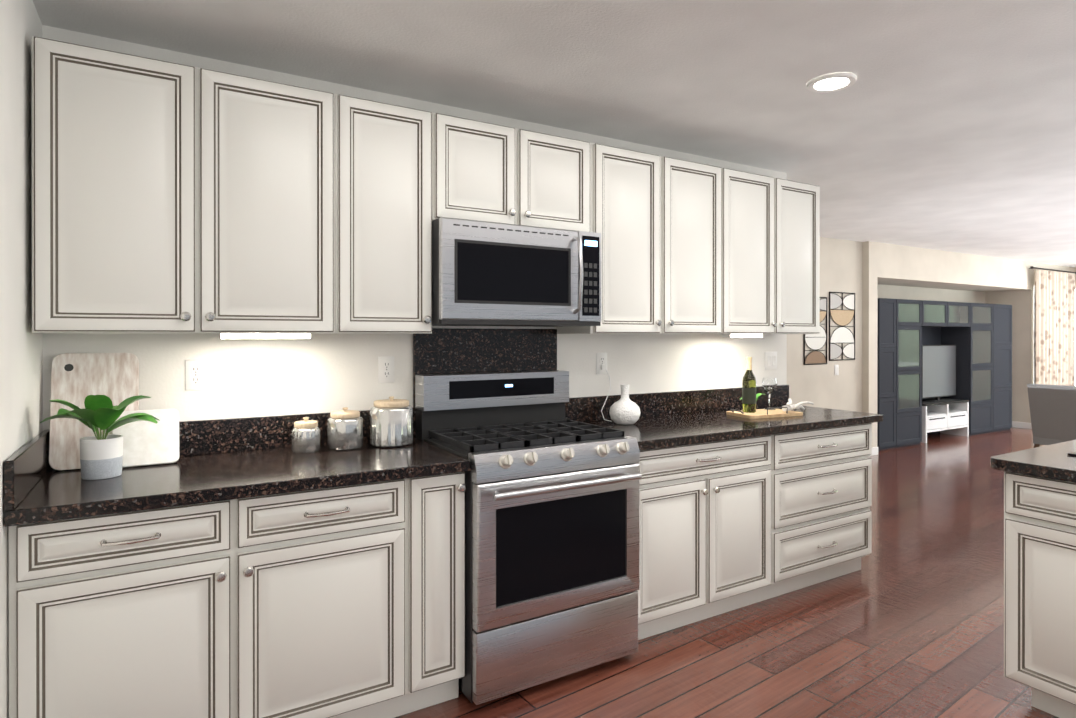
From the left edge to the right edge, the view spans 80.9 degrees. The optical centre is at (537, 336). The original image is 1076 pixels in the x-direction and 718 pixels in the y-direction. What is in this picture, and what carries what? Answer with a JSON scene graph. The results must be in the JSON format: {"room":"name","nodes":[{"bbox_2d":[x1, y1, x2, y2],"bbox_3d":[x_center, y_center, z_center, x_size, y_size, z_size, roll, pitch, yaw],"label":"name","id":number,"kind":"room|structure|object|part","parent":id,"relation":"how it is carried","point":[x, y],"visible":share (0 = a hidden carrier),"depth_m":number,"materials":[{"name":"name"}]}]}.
{"room":"kitchen","nodes":[
{"label":"kitchen","id":0,"kind":"room"},
{"bbox_2d":[0,0,42,717],"bbox_3d":[-0.252,0.153,-0.393,0.120,2.434,6.120,0,0,-31],"label":"wall","id":1,"kind":"structure","parent":0,"point":[21,382],"depth_m":1.77,"materials":[{"name":"paint"}]},
{"bbox_2d":[42,25,786,429],"bbox_3d":[-0.064,0.146,3.207,3.879,2.434,0.120,0,0,-31],"label":"wall","id":2,"kind":"structure","parent":0,"point":[276,377],"depth_m":2.67,"materials":[{"name":"paint"}]},
{"bbox_2d":[31,36,342,333],"bbox_3d":[-1.218,-0.460,2.257,0.897,0.898,0.328,0,0,-31],"label":"upper cabinet","id":3,"kind":"object","parent":2,"relation":"attached to","point":[169,197],"depth_m":2.09,"materials":[{"name":"white paint"}]},
{"bbox_2d":[220,334,309,338],"bbox_3d":[-0.999,-0.001,2.315,0.300,0.018,0.060,0,0,-31],"label":"under-cabinet light","id":4,"kind":"object","parent":3,"relation":"attached to","point":[254,336],"depth_m":2.28,"materials":[{"name":"beige plastic"}]},
{"bbox_2d":[185,359,205,390],"bbox_3d":[-1.301,0.147,2.397,0.072,0.116,0.008,0,0,-31],"label":"electrical outlet","id":5,"kind":"object","parent":2,"relation":"attached to","point":[195,374],"depth_m":2.39,"materials":[{"name":"white plastic"}]},
{"bbox_2d":[378,356,393,382],"bbox_3d":[-0.667,0.146,2.774,0.072,0.116,0.008,0,0,-31],"label":"electrical outlet","id":6,"kind":"object","parent":2,"relation":"attached to","point":[385,364],"depth_m":2.77,"materials":[{"name":"white plastic"}]},
{"bbox_2d":[343,95,438,333],"bbox_3d":[-0.668,-0.460,2.584,0.384,0.898,0.328,0,0,-31],"label":"upper cabinet","id":7,"kind":"object","parent":2,"relation":"attached to","point":[391,152],"depth_m":2.45,"materials":[{"name":"white paint"}]},
{"bbox_2d":[439,114,598,232],"bbox_3d":[-0.165,-0.692,2.882,0.784,0.435,0.328,0,0,-31],"label":"upper cabinet","id":8,"kind":"object","parent":2,"relation":"attached to","point":[488,172],"depth_m":2.74,"materials":[{"name":"white paint"}]},
{"bbox_2d":[432,217,600,326],"bbox_3d":[-0.132,-0.260,2.826,0.778,0.423,0.458,0,0,-31],"label":"microwave","id":9,"kind":"object","parent":8,"relation":"attached to","point":[484,273],"visible":1,"depth_m":2.65,"materials":[{"name":"grey metal"}]},
{"bbox_2d":[596,353,606,373],"bbox_3d":[0.342,0.145,3.372,0.072,0.116,0.008,0,0,-31],"label":"electrical outlet","id":10,"kind":"object","parent":2,"relation":"attached to","point":[601,358],"depth_m":3.37,"materials":[{"name":"white plastic"}]},
{"bbox_2d":[556,144,726,333],"bbox_3d":[0.539,-0.462,3.300,0.852,0.898,0.328,0,0,-31],"label":"upper cabinet","id":11,"kind":"object","parent":2,"relation":"attached to","point":[663,220],"depth_m":3.17,"materials":[{"name":"white paint"}]},
{"bbox_2d":[765,352,776,369],"bbox_3d":[1.502,0.156,4.061,0.116,0.116,0.008,0,0,-31],"label":"electrical outlet","id":12,"kind":"object","parent":2,"relation":"attached to","point":[770,357],"depth_m":4.06,"materials":[{"name":"white plastic"}]},
{"bbox_2d":[727,169,819,333],"bbox_3d":[1.264,-0.463,3.730,0.834,0.898,0.328,0,0,-31],"label":"upper cabinet","id":13,"kind":"object","parent":2,"relation":"attached to","point":[773,224],"depth_m":3.58,"materials":[{"name":"white paint"}]},
{"bbox_2d":[722,334,761,336],"bbox_3d":[1.168,-0.004,3.601,0.260,0.018,0.060,0,0,-31],"label":"under-cabinet light","id":14,"kind":"object","parent":13,"relation":"attached to","point":[723,335],"depth_m":3.56,"materials":[{"name":"beige plastic"}]},
{"bbox_2d":[33,0,1075,267],"bbox_3d":[4.893,-1.097,3.867,13.320,0.050,8.200,0,0,-31],"label":"ceiling","id":15,"kind":"structure","parent":0,"point":[945,124],"depth_m":2.58,"materials":[{"name":"paint"}]},
{"bbox_2d":[807,73,856,92],"bbox_3d":[1.232,-1.063,2.648,0.190,0.011,0.190,0,0,-31],"label":"recessed light","id":16,"kind":"object","parent":15,"relation":"in","point":[831,82],"visible":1,"depth_m":2.65,"materials":[{"name":"white plastic"}]},
{"bbox_2d":[395,427,1057,717],"bbox_3d":[4.893,1.387,3.872,13.320,0.050,8.200,0,0,-31],"label":"floor","id":17,"kind":"structure","parent":0,"point":[906,620],"depth_m":2.82,"materials":[{"name":"brown wood"}]},
{"bbox_2d":[8,478,411,717],"bbox_3d":[-1.076,0.928,2.188,1.090,0.874,0.597,0,0,-31],"label":"base cabinet","id":18,"kind":"object","parent":17,"relation":"on","point":[343,602],"depth_m":1.91,"materials":[{"name":"white paint"}]},
{"bbox_2d":[412,472,465,711],"bbox_3d":[-0.511,0.927,2.523,0.224,0.874,0.597,0,0,-31],"label":"base cabinet","id":19,"kind":"object","parent":17,"relation":"on","point":[438,501],"depth_m":2.27,"materials":[{"name":"white paint"}]},
{"bbox_2d":[415,370,641,704],"bbox_3d":[-0.043,0.768,2.704,0.756,1.192,0.708,0,0,-31],"label":"range","id":20,"kind":"object","parent":17,"relation":"on","point":[552,540],"visible":0.96,"depth_m":2.47,"materials":[{"name":"grey metal"}]},
{"bbox_2d":[637,434,776,639],"bbox_3d":[0.638,0.926,3.205,0.918,0.874,0.597,0,0,-31],"label":"base cabinet","id":21,"kind":"object","parent":17,"relation":"on","point":[728,525],"depth_m":2.96,"materials":[{"name":"white paint"}]},
{"bbox_2d":[4,328,882,526],"bbox_3d":[0.140,0.364,2.888,3.897,0.800,0.632,0,0,-31],"label":"countertop","id":22,"kind":"structure","parent":21,"relation":"on","point":[230,459],"depth_m":2.42,"materials":[{"name":"black stone"}]},
{"bbox_2d":[49,353,138,469],"bbox_3d":[-1.532,0.253,2.184,0.250,0.390,0.098,0,0,-31],"label":"cutting board","id":23,"kind":"object","parent":22,"relation":"on","point":[77,379],"visible":0.73,"depth_m":2.17,"materials":[{"name":"grey wood"}]},
{"bbox_2d":[40,395,159,479],"bbox_3d":[-1.391,0.314,2.008,0.320,0.270,0.225,0,0,-31],"label":"potted plant","id":24,"kind":"object","parent":22,"relation":"on","point":[101,456],"visible":1,"depth_m":1.99,"materials":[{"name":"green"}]},
{"bbox_2d":[112,409,178,467],"bbox_3d":[-1.373,0.355,2.211,0.200,0.187,0.080,0,0,-31],"label":"cutting board","id":25,"kind":"object","parent":22,"relation":"on","point":[146,443],"visible":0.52,"depth_m":2.21,"materials":[{"name":"stone"}]},
{"bbox_2d":[292,417,327,452],"bbox_3d":[-0.907,0.382,2.463,0.102,0.134,0.102,0,0,-31],"label":"canister","id":26,"kind":"object","parent":22,"relation":"on","point":[305,433],"depth_m":2.42,"materials":[{"name":"clear glass"}]},
{"bbox_2d":[328,407,371,450],"bbox_3d":[-0.775,0.366,2.535,0.135,0.164,0.135,0,0,-31],"label":"canister","id":27,"kind":"object","parent":22,"relation":"on","point":[345,426],"depth_m":2.48,"materials":[{"name":"silver glass"}]},
{"bbox_2d":[372,396,412,446],"bbox_3d":[-0.609,0.349,2.622,0.172,0.199,0.172,0,0,-31],"label":"canister","id":28,"kind":"object","parent":22,"relation":"on","point":[391,421],"depth_m":2.55,"materials":[{"name":"silver glass"}]},
{"bbox_2d":[600,365,639,424],"bbox_3d":[0.416,0.299,3.264,0.166,0.296,0.254,0,0,-31],"label":"vase","id":29,"kind":"object","parent":22,"relation":"on","point":[624,409],"visible":0.98,"depth_m":3.18,"materials":[{"name":"white ceramic"}]},
{"bbox_2d":[726,357,813,418],"bbox_3d":[1.319,0.282,3.636,0.520,0.328,0.319,0,0,-31],"label":"decorative tray","id":30,"kind":"object","parent":22,"relation":"on","point":[749,398],"visible":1,"depth_m":3.56,"materials":[{"name":"brown wood"}]},
{"bbox_2d":[777,423,871,595],"bbox_3d":[1.404,0.925,3.659,0.862,0.874,0.597,0,0,-31],"label":"base cabinet","id":31,"kind":"object","parent":17,"relation":"on","point":[824,476],"depth_m":3.40,"materials":[{"name":"white paint"}]},
{"bbox_2d":[877,298,1011,449],"bbox_3d":[5.352,0.447,8.469,3.300,1.811,0.400,0,0,-31],"label":"entertainment center","id":32,"kind":"object","parent":17,"relation":"on","point":[979,335],"visible":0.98,"depth_m":8.36,"materials":[{"name":"grey wood"}]},
{"bbox_2d":[921,398,968,442],"bbox_3d":[5.282,1.106,8.411,1.064,0.493,0.350,0,0,-31],"label":"tv stand","id":33,"kind":"object","parent":17,"relation":"on","point":[951,417],"visible":0.67,"depth_m":8.33,"materials":[{"name":"white wood"}]},
{"bbox_2d":[922,345,955,401],"bbox_3d":[5.373,0.487,8.481,0.855,0.744,0.180,0,0,-31],"label":"tv","id":34,"kind":"object","parent":33,"relation":"on","point":[938,371],"visible":0.92,"depth_m":8.44,"materials":[{"name":"black"}]},
{"bbox_2d":[1004,472,1075,717],"bbox_3d":[3.092,0.927,2.536,2.579,0.874,1.060,0,0,-31],"label":"kitchen island","id":35,"kind":"object","parent":17,"relation":"on","point":[1040,571],"depth_m":2.23,"materials":[{"name":"white paint"}]},
{"bbox_2d":[990,440,1075,483],"bbox_3d":[3.100,0.469,2.537,2.665,0.040,1.135,0,0,-31],"label":"island countertop","id":36,"kind":"structure","parent":35,"relation":"on","point":[1051,462],"depth_m":2.29,"materials":[{"name":"black stone"}]},
{"bbox_2d":[1066,448,1075,455],"bbox_3d":[2.488,0.446,2.356,0.800,0.007,0.550,0,0,-31],"label":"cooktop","id":37,"kind":"object","parent":36,"relation":"in","point":[1072,452],"depth_m":2.40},
{"bbox_2d":[1027,384,1075,447],"bbox_3d":[4.744,0.891,5.585,0.599,0.934,0.470,0,0,-31],"label":"chair","id":38,"kind":"object","parent":17,"relation":"on","point":[1053,413],"visible":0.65,"depth_m":5.52,"materials":[{"name":"fabric"}]},
{"bbox_2d":[787,237,861,411],"bbox_3d":[2.190,0.140,6.374,3.470,2.434,0.134,0,0,-31],"label":"wall","id":39,"kind":"structure","parent":0,"point":[821,385],"depth_m":6.95,"materials":[{"name":"beige paint"}]},
{"bbox_3d":[2.982,-0.062,6.772,0.387,0.729,0.012,0,0,-31],"label":"art","id":40,"kind":"part","parent":39,"relation":"part of"},
{"bbox_3d":[3.300,0.372,6.966,0.072,0.116,0.008,0,0,-31],"label":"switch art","id":41,"kind":"part","parent":39,"relation":"part of"},
{"bbox_3d":[3.384,-0.112,7.011,0.459,0.755,0.012,0,0,-31],"label":"art","id":42,"kind":"part","parent":39,"relation":"part of"},
{"bbox_2d":[862,241,877,447],"bbox_3d":[3.638,0.138,7.497,0.166,2.434,0.720,0,0,-31],"label":"wall","id":43,"kind":"structure","parent":0,"point":[869,313],"depth_m":7.18,"materials":[{"name":"beige paint"}]},
{"bbox_2d":[878,284,984,302],"bbox_3d":[5.204,0.135,8.775,3.831,2.434,0.120,0,0,-31],"label":"wall","id":44,"kind":"structure","parent":0,"point":[910,293],"depth_m":8.89,"materials":[{"name":"beige paint"}]},
{"bbox_2d":[878,242,1030,291],"bbox_3d":[5.387,-0.882,8.463,3.831,0.399,0.600,0,0,-31],"label":"wall","id":45,"kind":"structure","parent":0,"point":[902,265],"depth_m":8.12,"materials":[{"name":"beige paint"}]},
{"bbox_2d":[1029,266,1075,273],"bbox_3d":[7.837,-0.984,9.505,1.900,0.044,0.105,0,0,-31],"label":"curtain rod","id":46,"kind":"object","parent":45,"relation":"attached to","point":[1031,267],"visible":0.96,"depth_m":9.31,"materials":[{"name":"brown metal"}]},
{"bbox_2d":[1034,270,1074,385],"bbox_3d":[7.704,0.181,9.395,1.250,2.290,0.075,0,0,-31],"label":"curtain","id":47,"kind":"object","parent":46,"relation":"hanging from","point":[1054,327],"visible":0.62,"depth_m":9.33,"materials":[{"name":"fabric"}]},
{"bbox_2d":[985,262,1075,422],"bbox_3d":[7.853,0.133,9.998,1.973,2.434,0.720,0,0,-31],"label":"wall","id":48,"kind":"structure","parent":0,"point":[1021,302],"depth_m":9.30,"materials":[{"name":"beige paint"}]},
{"bbox_2d":[870,421,1031,455],"bbox_3d":[4.672,1.309,8.034,9.191,0.090,0.613,0,0,-31],"label":"baseboard","id":49,"kind":"structure","parent":48,"relation":"attached to","point":[1024,425],"depth_m":9.24,"materials":[{"name":"white paint"}]},
{"bbox_3d":[10.747,0.139,6.937,0.120,2.434,7.500,0,0,-31],"label":"wall","id":50,"kind":"structure","parent":0,"visible":0},
{"bbox_2d":[1075,289,1075,385],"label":"window","id":51,"kind":"structure","parent":50,"relation":"in","point":[1075,337],"depth_m":9.95,"materials":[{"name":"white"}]}
]}

